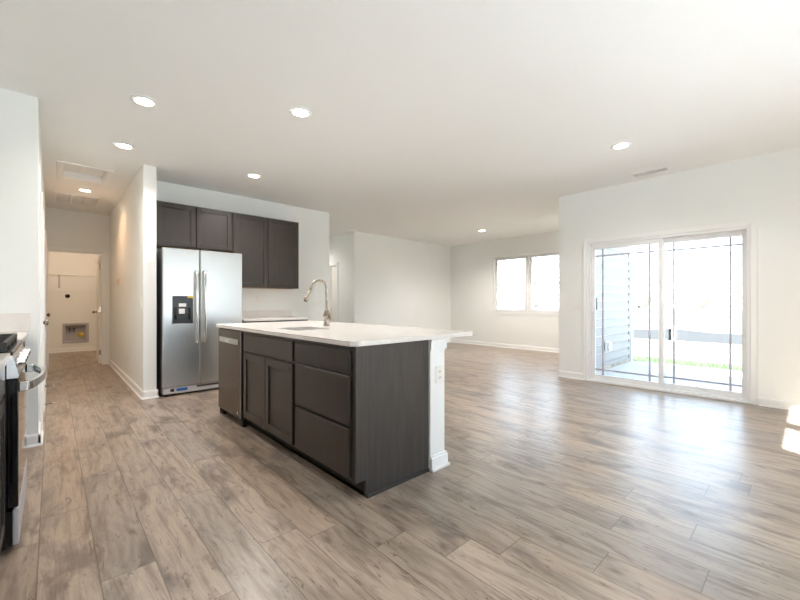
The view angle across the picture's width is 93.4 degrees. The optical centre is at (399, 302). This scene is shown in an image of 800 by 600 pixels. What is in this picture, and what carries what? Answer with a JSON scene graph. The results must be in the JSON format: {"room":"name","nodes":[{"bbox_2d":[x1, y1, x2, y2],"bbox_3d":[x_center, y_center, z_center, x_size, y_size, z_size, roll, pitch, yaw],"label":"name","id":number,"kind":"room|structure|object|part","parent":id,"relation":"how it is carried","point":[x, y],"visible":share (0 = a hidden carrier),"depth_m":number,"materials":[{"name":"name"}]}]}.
{"room":"open-plan kitchen","nodes":[
{"label":"open-plan kitchen","id":0,"kind":"room"},
{"bbox_2d":[0,88,38,434],"bbox_3d":[-3.223,-0.250,2.755,0.840,2.760,0.120,0,0,-43],"label":"wall","id":1,"kind":"structure","parent":0,"point":[19,112],"depth_m":2.94,"materials":[{"name":"paint"}]},
{"bbox_2d":[0,313,29,331],"bbox_3d":[-3.140,0.151,2.736,0.655,0.142,0.018,0,0,-43],"label":"backsplash","id":2,"kind":"structure","parent":1,"relation":"attached to","point":[9,322],"depth_m":2.90,"materials":[{"name":"white stone"}]},
{"bbox_2d":[39,116,45,421],"bbox_3d":[-4.535,-0.250,4.707,0.120,2.760,4.530,0,0,-43],"label":"wall","id":3,"kind":"structure","parent":0,"point":[41,177],"depth_m":3.29,"materials":[{"name":"paint"}]},
{"bbox_2d":[27,369,47,447],"bbox_3d":[-4.461,1.083,4.676,0.106,0.095,4.676,0,0,-43],"label":"baseboard","id":4,"kind":"structure","parent":3,"relation":"attached to","point":[33,440],"depth_m":2.98,"materials":[{"name":"white paint"}]},
{"bbox_2d":[40,192,43,429],"bbox_3d":[-3.435,0.077,3.620,0.022,2.105,0.870,0,0,-43],"label":"trim","id":5,"kind":"structure","parent":3,"relation":"attached to","point":[41,193],"depth_m":3.30,"materials":[{"name":"white paint"}]},
{"bbox_2d":[44,230,46,384],"bbox_3d":[-5.035,0.077,5.355,0.022,2.105,0.930,0,0,-43],"label":"trim","id":6,"kind":"structure","parent":3,"relation":"attached to","point":[45,235],"depth_m":5.02,"materials":[{"name":"white paint"}]},
{"bbox_2d":[49,251,100,348],"bbox_3d":[-7.631,-0.250,8.844,2.620,2.760,0.150,0,0,-43],"label":"wall","id":7,"kind":"structure","parent":0,"point":[78,308],"depth_m":8.75,"materials":[{"name":"paint"}]},
{"bbox_2d":[49,274,89,287],"bbox_3d":[-7.570,-0.499,8.778,2.360,0.308,0.030,0,0,-43],"label":"wall shelf","id":8,"kind":"object","parent":7,"relation":"attached to","point":[49,274],"visible":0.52,"depth_m":8.60,"materials":[{"name":"white paint"}]},
{"bbox_2d":[49,346,95,352],"bbox_3d":[-6.672,1.083,7.804,2.380,0.095,2.680,0,0,-43],"label":"baseboard","id":9,"kind":"structure","parent":7,"relation":"attached to","point":[74,349],"depth_m":8.75,"materials":[{"name":"white paint"}]},
{"bbox_2d":[62,323,88,343],"bbox_3d":[-7.599,0.700,8.839,0.470,0.460,0.122,0,0,-43],"label":"washer outlet box","id":10,"kind":"object","parent":7,"relation":"attached to","point":[71,332],"visible":1,"depth_m":8.85,"materials":[{"name":"grey plastic"}]},
{"bbox_2d":[46,207,109,363],"bbox_3d":[-5.722,-0.250,6.776,2.620,2.760,0.120,0,0,-43],"label":"wall","id":11,"kind":"structure","parent":0,"point":[64,228],"depth_m":6.73,"materials":[{"name":"paint"}]},
{"bbox_2d":[47,246,106,368],"bbox_3d":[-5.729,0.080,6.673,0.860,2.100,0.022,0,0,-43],"label":"trim","id":12,"kind":"structure","parent":11,"relation":"attached to","point":[104,252],"depth_m":6.93,"materials":[{"name":"white paint"}]},
{"bbox_2d":[92,255,100,362],"bbox_3d":[-5.802,0.118,7.260,0.167,2.000,0.710,0,0,-41],"label":"door","id":13,"kind":"structure","parent":11,"relation":"in","point":[98,260],"depth_m":7.01,"materials":[{"name":"white paint"}]},
{"bbox_2d":[110,164,155,390],"bbox_3d":[-4.153,-0.250,5.761,0.130,2.760,3.500,0,0,-43],"label":"wall","id":14,"kind":"structure","parent":0,"point":[133,219],"depth_m":4.91,"materials":[{"name":"paint"}]},
{"bbox_2d":[108,359,158,399],"bbox_3d":[-4.144,1.083,5.751,0.182,0.095,3.526,0,0,-43],"label":"baseboard","id":15,"kind":"structure","parent":14,"relation":"attached to","point":[136,389],"depth_m":4.83,"materials":[{"name":"white paint"}]},
{"bbox_2d":[156,180,328,320],"bbox_3d":[-2.335,-0.250,5.928,2.770,2.760,0.120,0,0,-43],"label":"wall","id":16,"kind":"structure","parent":0,"point":[313,224],"depth_m":6.31,"materials":[{"name":"paint"}]},
{"bbox_2d":[156,200,231,252],"bbox_3d":[-2.835,-1.011,5.163,0.936,0.568,0.322,0,0,-43],"label":"upper cabinet","id":17,"kind":"object","parent":16,"relation":"attached to","point":[181,226],"visible":0.93,"depth_m":5.02,"materials":[{"name":"brown wood"}]},
{"bbox_3d":[-2.903,-1.012,4.894,0.452,0.541,0.019,0,0,-43],"label":"door","id":18,"kind":"part","parent":17,"relation":"part of","materials":[{"name":"brown wood"}]},
{"bbox_3d":[-2.562,-1.012,5.209,0.452,0.541,0.019,0,0,-43],"label":"door","id":19,"kind":"part","parent":17,"relation":"part of","materials":[{"name":"brown wood"}]},
{"bbox_2d":[230,212,298,288],"bbox_3d":[-2.110,-0.762,5.832,1.034,1.066,0.322,0,0,-43],"label":"upper cabinet","id":20,"kind":"object","parent":16,"relation":"attached to","point":[268,247],"visible":0.85,"depth_m":5.70,"materials":[{"name":"brown wood"}]},
{"bbox_3d":[-2.196,-0.763,5.547,0.501,1.039,0.019,0,0,-43],"label":"door","id":21,"kind":"part","parent":20,"relation":"part of","materials":[{"name":"brown wood"}]},
{"bbox_3d":[-1.819,-0.763,5.895,0.501,1.039,0.019,0,0,-43],"label":"door","id":22,"kind":"part","parent":20,"relation":"part of","materials":[{"name":"brown wood"}]},
{"bbox_2d":[242,310,291,317],"bbox_3d":[-2.188,0.171,5.969,1.020,0.102,0.018,0,0,-43],"label":"backsplash","id":23,"kind":"structure","parent":16,"relation":"attached to","point":[269,313],"depth_m":6.03,"materials":[{"name":"white stone"}]},
{"bbox_2d":[329,231,358,322],"bbox_3d":[-2.026,-0.250,9.730,0.120,2.760,3.050,0,0,-43],"label":"wall","id":24,"kind":"structure","parent":0,"point":[343,248],"depth_m":8.77,"materials":[{"name":"paint"}]},
{"bbox_2d":[331,266,335,321],"bbox_3d":[-1.588,0.110,9.230,0.035,2.020,0.270,0,0,-43],"label":"door","id":25,"kind":"structure","parent":24,"relation":"in","point":[333,268],"depth_m":9.25,"materials":[{"name":"white paint"}]},
{"bbox_2d":[329,262,337,321],"bbox_3d":[-1.627,0.077,9.194,0.022,2.105,0.410,0,0,-43],"label":"trim","id":26,"kind":"structure","parent":24,"relation":"attached to","point":[336,263],"depth_m":9.08,"materials":[{"name":"white paint"}]},
{"bbox_2d":[0,0,799,245],"bbox_3d":[-0.478,-1.705,6.158,9.550,0.150,13.800,0,0,-43],"label":"ceiling","id":27,"kind":"structure","parent":0,"point":[440,122],"depth_m":3.01,"materials":[{"name":"paint"}]},
{"bbox_2d":[54,191,100,206],"bbox_3d":[-5.077,-1.623,5.929,0.540,0.014,0.660,0,0,-43],"label":"ceiling vent","id":28,"kind":"object","parent":27,"relation":"in","point":[58,196],"visible":1,"depth_m":5.90,"materials":[{"name":"white metal"}]},
{"bbox_2d":[56,160,113,184],"bbox_3d":[-3.971,-1.667,4.745,0.520,0.097,0.720,0,0,-43],"label":"attic hatch","id":29,"kind":"object","parent":27,"relation":"attached to","point":[67,170],"visible":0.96,"depth_m":4.86,"materials":[{"name":"white paint"}]},
{"bbox_3d":[-3.971,-1.707,4.745,0.394,0.014,0.594,0,0,-43],"label":"panel","id":30,"kind":"part","parent":29,"relation":"part of","materials":[{"name":"paint"}]},
{"bbox_2d":[77,188,92,191],"bbox_3d":[-4.544,-1.624,5.440,0.188,0.010,0.188,0,0,-43],"label":"recessed light","id":31,"kind":"object","parent":27,"relation":"in","point":[78,189],"visible":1,"depth_m":5.43,"materials":[{"name":"white paint"}]},
{"bbox_2d":[113,142,134,149],"bbox_3d":[-2.856,-1.624,3.903,0.188,0.010,0.188,0,0,-43],"label":"recessed light","id":32,"kind":"object","parent":27,"relation":"in","point":[122,145],"visible":1,"depth_m":3.88,"materials":[{"name":"white paint"}]},
{"bbox_2d":[130,95,157,107],"bbox_3d":[-2.065,-1.624,3.043,0.188,0.010,0.188,0,0,-43],"label":"recessed light","id":33,"kind":"object","parent":27,"relation":"in","point":[140,100],"visible":1,"depth_m":3.04,"materials":[{"name":"white paint"}]},
{"bbox_2d":[246,173,261,178],"bbox_3d":[-1.867,-1.624,4.821,0.188,0.010,0.188,0,0,-43],"label":"recessed light","id":34,"kind":"object","parent":27,"relation":"in","point":[251,175],"visible":1,"depth_m":4.80,"materials":[{"name":"white paint"}]},
{"bbox_2d":[289,107,311,117],"bbox_3d":[-0.849,-1.624,3.219,0.188,0.010,0.188,0,0,-43],"label":"recessed light","id":35,"kind":"object","parent":27,"relation":"in","point":[299,112],"visible":1,"depth_m":3.21,"materials":[{"name":"white paint"}]},
{"bbox_2d":[611,142,631,149],"bbox_3d":[2.287,-1.624,3.903,0.188,0.010,0.188,0,0,-43],"label":"recessed light","id":36,"kind":"object","parent":27,"relation":"in","point":[622,145],"visible":1,"depth_m":3.89,"materials":[{"name":"white paint"}]},
{"bbox_2d":[631,166,669,176],"bbox_3d":[3.103,-1.624,4.673,0.140,0.012,0.380,0,0,-43],"label":"ceiling vent","id":37,"kind":"object","parent":27,"relation":"in","point":[665,168],"visible":1,"depth_m":4.66,"materials":[{"name":"white metal"}]},
{"bbox_2d":[0,342,799,599],"bbox_3d":[-0.478,1.180,6.158,9.550,0.100,13.800,0,0,-43],"label":"floor","id":38,"kind":"structure","parent":0,"point":[553,487],"depth_m":2.12,"materials":[{"name":"brown wood"}]},
{"bbox_2d":[0,367,4,551],"bbox_3d":[-1.664,0.693,1.102,0.645,0.874,0.976,0,0,-43],"label":"base cabinet","id":39,"kind":"object","parent":38,"relation":"on","point":[2,374],"visible":0.92,"depth_m":1.62,"materials":[{"name":"brown wood"}]},
{"bbox_3d":[-1.598,0.336,1.492,0.019,0.132,0.471,0,0,-43],"label":"drawer","id":40,"kind":"part","parent":39,"relation":"part of","materials":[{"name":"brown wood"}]},
{"bbox_2d":[0,353,9,372],"bbox_3d":[-1.652,0.239,1.100,0.662,0.032,0.997,0,0,-43],"label":"countertop","id":41,"kind":"structure","parent":39,"relation":"on","point":[4,357],"depth_m":1.54,"materials":[{"name":"white stone"}]},
{"bbox_2d":[0,333,44,550],"bbox_3d":[-2.200,0.654,1.793,0.749,0.952,0.760,0,0,-43],"label":"gas range","id":42,"kind":"object","parent":38,"relation":"on","point":[17,385],"visible":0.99,"depth_m":1.71,"materials":[{"name":"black metal"}]},
{"bbox_2d":[0,340,21,354],"bbox_3d":[-2.238,0.226,1.758,0.645,0.016,0.758,0,0,-43],"label":"cooktop","id":43,"kind":"object","parent":42,"relation":"in","point":[14,347],"depth_m":1.86,"materials":[{"name":"black metal"}]},
{"bbox_3d":[-2.001,0.287,1.978,0.040,0.105,0.760,0,0,-43],"label":"control panel","id":44,"kind":"part","parent":42,"relation":"part of","materials":[{"name":"metal"}]},
{"bbox_3d":[-2.002,0.635,1.976,0.037,0.580,0.752,0,0,-43],"label":"oven door","id":45,"kind":"part","parent":42,"relation":"part of","materials":[{"name":"black glass"}]},
{"bbox_3d":[-1.994,1.015,1.983,0.021,0.160,0.752,0,0,-43],"label":"storage drawer","id":46,"kind":"part","parent":42,"relation":"part of","materials":[{"name":"grey plastic"}]},
{"bbox_3d":[-1.794,0.282,1.787,0.030,0.051,0.052,0,0,-43],"label":"knob","id":47,"kind":"part","parent":42,"relation":"part of","materials":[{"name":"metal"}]},
{"bbox_3d":[-1.889,0.282,1.890,0.030,0.051,0.052,0,0,-43],"label":"knob","id":48,"kind":"part","parent":42,"relation":"part of","materials":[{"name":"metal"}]},
{"bbox_3d":[-1.957,0.385,2.018,0.087,0.046,0.714,0,0,-43],"label":"handle","id":49,"kind":"part","parent":42,"relation":"part of","materials":[{"name":"metal"}]},
{"bbox_2d":[156,247,241,395],"bbox_3d":[-2.675,0.232,5.007,0.930,1.797,0.733,0,0,-43],"label":"refrigerator","id":50,"kind":"object","parent":38,"relation":"on","point":[197,291],"visible":0.89,"depth_m":4.70,"materials":[{"name":"metal"}]},
{"bbox_3d":[-2.692,0.174,4.638,0.403,1.682,0.058,0,0,-43],"label":"freezer door","id":51,"kind":"part","parent":50,"relation":"part of","materials":[{"name":"metal"}]},
{"bbox_3d":[-2.663,0.083,4.621,0.241,0.351,0.005,0,0,-43],"label":"dispenser frame","id":52,"kind":"part","parent":50,"relation":"part of","materials":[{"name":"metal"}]},
{"bbox_3d":[-2.530,0.050,4.697,0.042,0.926,0.080,0,0,-43],"label":"handle","id":53,"kind":"part","parent":50,"relation":"part of","materials":[{"name":"metal"}]},
{"bbox_3d":[-2.462,0.050,4.759,0.042,0.926,0.080,0,0,-43],"label":"handle","id":54,"kind":"part","parent":50,"relation":"part of","materials":[{"name":"metal"}]},
{"bbox_3d":[-2.348,0.174,4.956,0.519,1.682,0.058,0,0,-43],"label":"fridge door","id":55,"kind":"part","parent":50,"relation":"part of","materials":[{"name":"metal"}]},
{"bbox_2d":[219,328,251,426],"bbox_3d":[-1.415,0.691,3.824,0.628,0.878,0.630,0,0,-43],"label":"dishwasher","id":56,"kind":"object","parent":38,"relation":"on","point":[230,340],"visible":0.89,"depth_m":3.56,"materials":[{"name":"silver metal"}]},
{"bbox_3d":[-1.633,0.657,3.637,0.041,0.795,0.596,0,0,-43],"label":"door","id":57,"kind":"part","parent":56,"relation":"part of","materials":[{"name":"metal"}]},
{"bbox_2d":[243,331,305,459],"bbox_3d":[-0.857,0.689,3.227,0.619,0.882,1.005,0,0,-43],"label":"base cabinet","id":58,"kind":"object","parent":38,"relation":"on","point":[269,361],"visible":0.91,"depth_m":2.96,"materials":[{"name":"brown wood"}]},
{"bbox_3d":[-1.228,0.723,3.187,0.019,0.574,0.460,0,0,-43],"label":"door","id":59,"kind":"part","parent":58,"relation":"part of","materials":[{"name":"brown wood"}]},
{"bbox_3d":[-1.070,0.344,3.015,0.019,0.142,0.927,0,0,-43],"label":"false drawer","id":60,"kind":"part","parent":58,"relation":"part of","materials":[{"name":"brown wood"}]},
{"bbox_3d":[-0.911,0.723,2.843,0.019,0.574,0.459,0,0,-43],"label":"door","id":61,"kind":"part","parent":58,"relation":"part of","materials":[{"name":"brown wood"}]},
{"bbox_2d":[216,321,472,346],"bbox_3d":[-0.669,0.231,3.384,1.143,0.030,2.438,0,0,-43],"label":"countertop","id":62,"kind":"structure","parent":58,"relation":"on","point":[337,333],"depth_m":2.86,"materials":[{"name":"white stone"}]},
{"bbox_2d":[303,279,331,325],"bbox_3d":[-0.748,-0.002,3.450,0.273,0.436,0.107,0,0,-43],"label":"kitchen faucet","id":63,"kind":"object","parent":62,"relation":"on","point":[327,316],"visible":0.94,"depth_m":3.50,"materials":[{"name":"silver metal"}]},
{"bbox_2d":[242,319,307,322],"bbox_3d":[-1.995,0.693,5.745,0.990,0.874,0.607,0,0,-43],"label":"base cabinet","id":64,"kind":"object","parent":38,"relation":"on","point":[307,319],"visible":0.07,"depth_m":5.50,"materials":[{"name":"brown wood"}]},
{"bbox_2d":[242,316,309,321],"bbox_3d":[-1.980,0.239,5.744,1.020,0.032,0.628,0,0,-43],"label":"countertop","id":65,"kind":"structure","parent":64,"relation":"on","point":[245,319],"depth_m":5.57,"materials":[{"name":"white stone"}]},
{"bbox_2d":[295,339,429,498],"bbox_3d":[-0.270,0.689,2.591,0.619,0.882,0.721,0,0,-43],"label":"base cabinet","id":66,"kind":"object","parent":38,"relation":"on","point":[362,412],"visible":0.94,"depth_m":2.32,"materials":[{"name":"brown wood"}]},
{"bbox_3d":[-0.506,0.868,2.405,0.019,0.284,0.651,0,0,-43],"label":"drawer","id":67,"kind":"part","parent":66,"relation":"part of","materials":[{"name":"brown wood"}]},
{"bbox_3d":[-0.506,0.564,2.405,0.019,0.282,0.651,0,0,-43],"label":"drawer","id":68,"kind":"part","parent":66,"relation":"part of","materials":[{"name":"brown wood"}]},
{"bbox_3d":[-0.506,0.338,2.405,0.019,0.129,0.651,0,0,-43],"label":"drawer","id":69,"kind":"part","parent":66,"relation":"part of","materials":[{"name":"brown wood"}]},
{"bbox_3d":[-0.035,0.689,2.348,0.602,0.882,0.018,0,0,-43],"label":"panel","id":70,"kind":"part","parent":66,"relation":"part of","materials":[{"name":"brown wood"}]},
{"bbox_3d":[0.003,1.121,2.362,0.528,0.019,0.013,0,0,-43],"label":"shoe moulding","id":71,"kind":"part","parent":66,"relation":"part of","materials":[{"name":"brown wood"}]},
{"bbox_2d":[428,338,449,471],"bbox_3d":[0.218,0.689,2.646,0.180,0.882,0.204,0,0,-43],"label":"pillar","id":72,"kind":"structure","parent":38,"relation":"on","point":[438,457],"depth_m":2.57,"materials":[{"name":"white paint"}]},
{"bbox_3d":[0.218,1.080,2.646,0.180,0.100,0.204,0,0,-43],"label":"moulding","id":73,"kind":"part","parent":72,"relation":"part of","materials":[{"name":"white paint"}]},
{"bbox_2d":[436,365,442,382],"bbox_3d":[0.271,0.490,2.590,0.072,0.117,0.010,0,0,-43],"label":"wall outlet","id":74,"kind":"object","parent":72,"relation":"attached to","point":[439,369],"visible":1,"depth_m":2.59,"materials":[{"name":"white plastic"}]},
{"bbox_3d":[-2.838,0.693,2.375,0.645,0.874,0.952,0,0,-43],"label":"base cabinet","id":75,"kind":"object","parent":38,"relation":"on","visible":0},
{"bbox_2d":[0,331,27,342],"bbox_3d":[-2.834,0.239,2.380,0.662,0.032,0.956,0,0,-43],"label":"countertop","id":76,"kind":"structure","parent":75,"relation":"on","point":[22,336],"depth_m":2.67,"materials":[{"name":"white stone"}]},
{"bbox_2d":[359,232,450,338],"bbox_3d":[0.216,-0.250,9.807,3.280,2.760,0.120,0,0,-43],"label":"wall","id":77,"kind":"structure","parent":0,"point":[403,282],"depth_m":9.61,"materials":[{"name":"paint"}]},
{"bbox_2d":[451,231,558,348],"bbox_3d":[2.966,-0.250,9.357,0.150,2.760,4.510,0,0,-43],"label":"wall","id":78,"kind":"structure","parent":0,"point":[471,264],"depth_m":9.91,"materials":[{"name":"paint"}]},
{"bbox_2d":[492,251,558,315],"bbox_3d":[3.107,-0.444,9.181,0.160,1.493,1.940,0,0,-43],"label":"window","id":79,"kind":"structure","parent":78,"relation":"in","point":[528,283],"depth_m":9.20,"materials":[{"name":"white plastic"}]},
{"bbox_2d":[497,288,523,305],"bbox_3d":[2.790,-0.146,9.538,0.008,0.612,0.779,0,0,-43],"label":"grille","id":80,"kind":"object","parent":79,"relation":"attached to","point":[512,288],"depth_m":9.47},
{"bbox_3d":[2.805,-0.471,9.553,0.080,1.398,0.925,0,0,-43],"label":"frame","id":81,"kind":"part","parent":79,"relation":"part of","materials":[{"name":"white plastic"}]},
{"bbox_3d":[2.820,-0.795,9.566,0.030,0.690,0.855,0,0,-43],"label":"sash","id":82,"kind":"part","parent":79,"relation":"part of","materials":[{"name":"white plastic"}]},
{"bbox_3d":[2.796,-0.146,9.544,0.030,0.688,0.855,0,0,-43],"label":"sash","id":83,"kind":"part","parent":79,"relation":"part of","materials":[{"name":"white plastic"}]},
{"bbox_2d":[498,259,524,282],"bbox_3d":[2.814,-0.795,9.561,0.008,0.614,0.779,0,0,-43],"label":"grille","id":84,"kind":"object","parent":79,"relation":"attached to","point":[521,262],"depth_m":9.44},
{"bbox_3d":[3.074,0.240,9.151,0.070,0.020,1.940,0,0,-43],"label":"sill","id":85,"kind":"part","parent":79,"relation":"part of","materials":[{"name":"white paint"}]},
{"bbox_3d":[3.453,-0.471,8.851,0.080,1.398,0.925,0,0,-43],"label":"frame","id":86,"kind":"part","parent":79,"relation":"part of","materials":[{"name":"white plastic"}]},
{"bbox_3d":[3.468,-0.795,8.864,0.030,0.690,0.855,0,0,-43],"label":"sash","id":87,"kind":"part","parent":79,"relation":"part of","materials":[{"name":"white plastic"}]},
{"bbox_3d":[3.443,-0.146,8.842,0.030,0.688,0.855,0,0,-43],"label":"sash","id":88,"kind":"part","parent":79,"relation":"part of","materials":[{"name":"glass"}]},
{"bbox_2d":[531,287,558,305],"bbox_3d":[3.438,-0.146,8.836,0.008,0.612,0.779,0,0,-43],"label":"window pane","id":89,"kind":"object","parent":79,"relation":"attached to","point":[531,287],"depth_m":8.91,"materials":[{"name":"glass"}]},
{"bbox_2d":[532,257,558,282],"bbox_3d":[3.462,-0.795,8.859,0.008,0.614,0.779,0,0,-43],"label":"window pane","id":90,"kind":"object","parent":79,"relation":"attached to","point":[535,278],"depth_m":8.94,"materials":[{"name":"glass"}]},
{"bbox_2d":[497,247,630,367],"bbox_3d":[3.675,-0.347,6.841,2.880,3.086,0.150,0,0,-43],"label":"wall","id":91,"kind":"structure","parent":0,"point":[616,300],"depth_m":7.06,"materials":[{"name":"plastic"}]},
{"bbox_2d":[605,341,611,350],"bbox_3d":[3.720,0.770,6.733,0.110,0.170,0.085,0,0,-43],"label":"outlet","id":92,"kind":"object","parent":91,"relation":"attached to","point":[608,345],"visible":1,"depth_m":6.70,"materials":[{"name":"white plastic"}]},
{"bbox_2d":[630,246,632,360],"bbox_3d":[4.753,-0.295,7.751,0.100,3.050,0.035,0,0,-43],"label":"trim","id":93,"kind":"structure","parent":91,"relation":"attached to","point":[631,248],"depth_m":7.72,"materials":[{"name":"white plastic"}]},
{"bbox_2d":[559,147,799,401],"bbox_3d":[4.036,-0.250,4.208,0.160,2.760,4.510,0,0,-43],"label":"wall","id":94,"kind":"structure","parent":0,"point":[765,188],"depth_m":4.34,"materials":[{"name":"paint"}]},
{"bbox_2d":[583,219,757,404],"bbox_3d":[3.377,0.100,4.899,0.191,2.060,1.860,0,0,-43],"label":"door","id":95,"kind":"structure","parent":94,"relation":"in","point":[748,229],"depth_m":4.77,"materials":[{"name":"white plastic"}]},
{"bbox_3d":[2.782,0.015,5.446,0.057,0.266,0.018,0,0,-43],"label":"handle","id":96,"kind":"part","parent":95,"relation":"part of","materials":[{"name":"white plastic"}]},
{"bbox_2d":[595,244,657,380],"bbox_3d":[3.089,0.130,5.171,0.008,1.800,0.774,0,0,-43],"label":"grille","id":97,"kind":"object","parent":95,"relation":"attached to","point":[624,245],"depth_m":5.26,"materials":[{"name":"glass"}]},
{"bbox_3d":[3.095,0.130,5.176,0.040,1.930,0.870,0,0,-43],"label":"sliding panel","id":98,"kind":"part","parent":95,"relation":"part of","materials":[{"name":"clear glass"}]},
{"bbox_2d":[664,237,741,390],"bbox_3d":[3.677,0.130,4.608,0.008,1.800,0.745,0,0,-43],"label":"grille","id":99,"kind":"object","parent":95,"relation":"attached to","point":[730,244],"depth_m":4.62,"materials":[{"name":"glass"}]},
{"bbox_3d":[3.683,0.130,4.613,0.040,1.930,0.825,0,0,-43],"label":"fixed panel","id":100,"kind":"part","parent":95,"relation":"part of","materials":[{"name":"clear glass"}]},
{"bbox_3d":[3.169,-0.250,0.237,6.820,2.760,0.150,0,0,-43],"label":"wall","id":101,"kind":"structure","parent":0,"visible":0},
{"bbox_2d":[451,339,799,411],"bbox_3d":[3.475,1.083,6.677,2.736,0.095,8.900,0,0,-43],"label":"baseboard","id":102,"kind":"structure","parent":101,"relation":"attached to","point":[762,401],"depth_m":5.69,"materials":[{"name":"white paint"}]},
{"label":"outside","id":103,"kind":"structure","parent":0,"visible":0},
{"bbox_2d":[498,306,741,364],"bbox_3d":[23.180,1.370,48.607,220.000,0.200,280.000,0,0,-43],"label":"ground","id":104,"kind":"structure","parent":103,"point":[695,319],"depth_m":18.78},
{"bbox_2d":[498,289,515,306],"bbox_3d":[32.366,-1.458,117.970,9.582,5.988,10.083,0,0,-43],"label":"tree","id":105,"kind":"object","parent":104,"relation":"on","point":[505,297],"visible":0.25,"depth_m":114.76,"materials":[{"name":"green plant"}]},
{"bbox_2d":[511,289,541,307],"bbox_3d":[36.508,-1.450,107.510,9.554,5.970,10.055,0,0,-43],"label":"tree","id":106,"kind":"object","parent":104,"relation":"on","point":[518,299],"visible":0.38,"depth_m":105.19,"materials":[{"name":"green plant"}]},
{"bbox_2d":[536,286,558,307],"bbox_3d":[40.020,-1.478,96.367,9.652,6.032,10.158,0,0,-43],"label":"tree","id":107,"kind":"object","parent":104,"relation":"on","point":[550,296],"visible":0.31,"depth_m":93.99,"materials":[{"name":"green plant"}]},
{"bbox_2d":[633,289,641,307],"bbox_3d":[56.544,-1.426,97.105,9.468,5.917,9.964,0,0,-43],"label":"tree","id":108,"kind":"object","parent":104,"relation":"on","point":[636,302],"visible":0.08,"depth_m":92.87,"materials":[{"name":"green plant"}]},
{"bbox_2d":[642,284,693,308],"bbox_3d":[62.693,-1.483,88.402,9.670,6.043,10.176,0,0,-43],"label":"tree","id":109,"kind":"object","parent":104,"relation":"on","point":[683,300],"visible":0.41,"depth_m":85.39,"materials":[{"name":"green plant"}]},
{"bbox_2d":[596,361,741,391],"bbox_3d":[5.419,1.230,4.981,2.920,0.080,4.970,0,0,-43],"label":"patio slab","id":110,"kind":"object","parent":104,"relation":"on","point":[688,372],"visible":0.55,"depth_m":6.28,"materials":[{"name":"concrete"}]},
{"bbox_2d":[633,327,741,344],"bbox_3d":[8.475,1.030,13.605,0.090,0.480,34.600,0,0,-43],"label":"fence","id":111,"kind":"object","parent":104,"relation":"on","point":[680,335],"visible":0.12,"depth_m":12.44,"materials":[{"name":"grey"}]},
{"bbox_2d":[633,355,741,370],"bbox_3d":[3.126,1.262,10.709,1.480,0.015,16.500,0,0,-43],"label":"lawn","id":112,"kind":"structure","parent":104,"relation":"on","point":[634,356],"depth_m":7.82,"materials":[{"name":"green plant"}]},
{"bbox_2d":[633,356,741,370],"bbox_3d":[5.894,1.210,7.482,1.211,0.100,8.039,0,0,-43],"label":"grass blades","id":113,"kind":"object","parent":112,"relation":"on","point":[689,363],"visible":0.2,"depth_m":7.65,"materials":[{"name":"green plant"}]},
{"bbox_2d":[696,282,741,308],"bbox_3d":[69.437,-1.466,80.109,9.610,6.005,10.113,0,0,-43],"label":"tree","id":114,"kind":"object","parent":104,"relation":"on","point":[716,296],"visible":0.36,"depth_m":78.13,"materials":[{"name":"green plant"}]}
]}

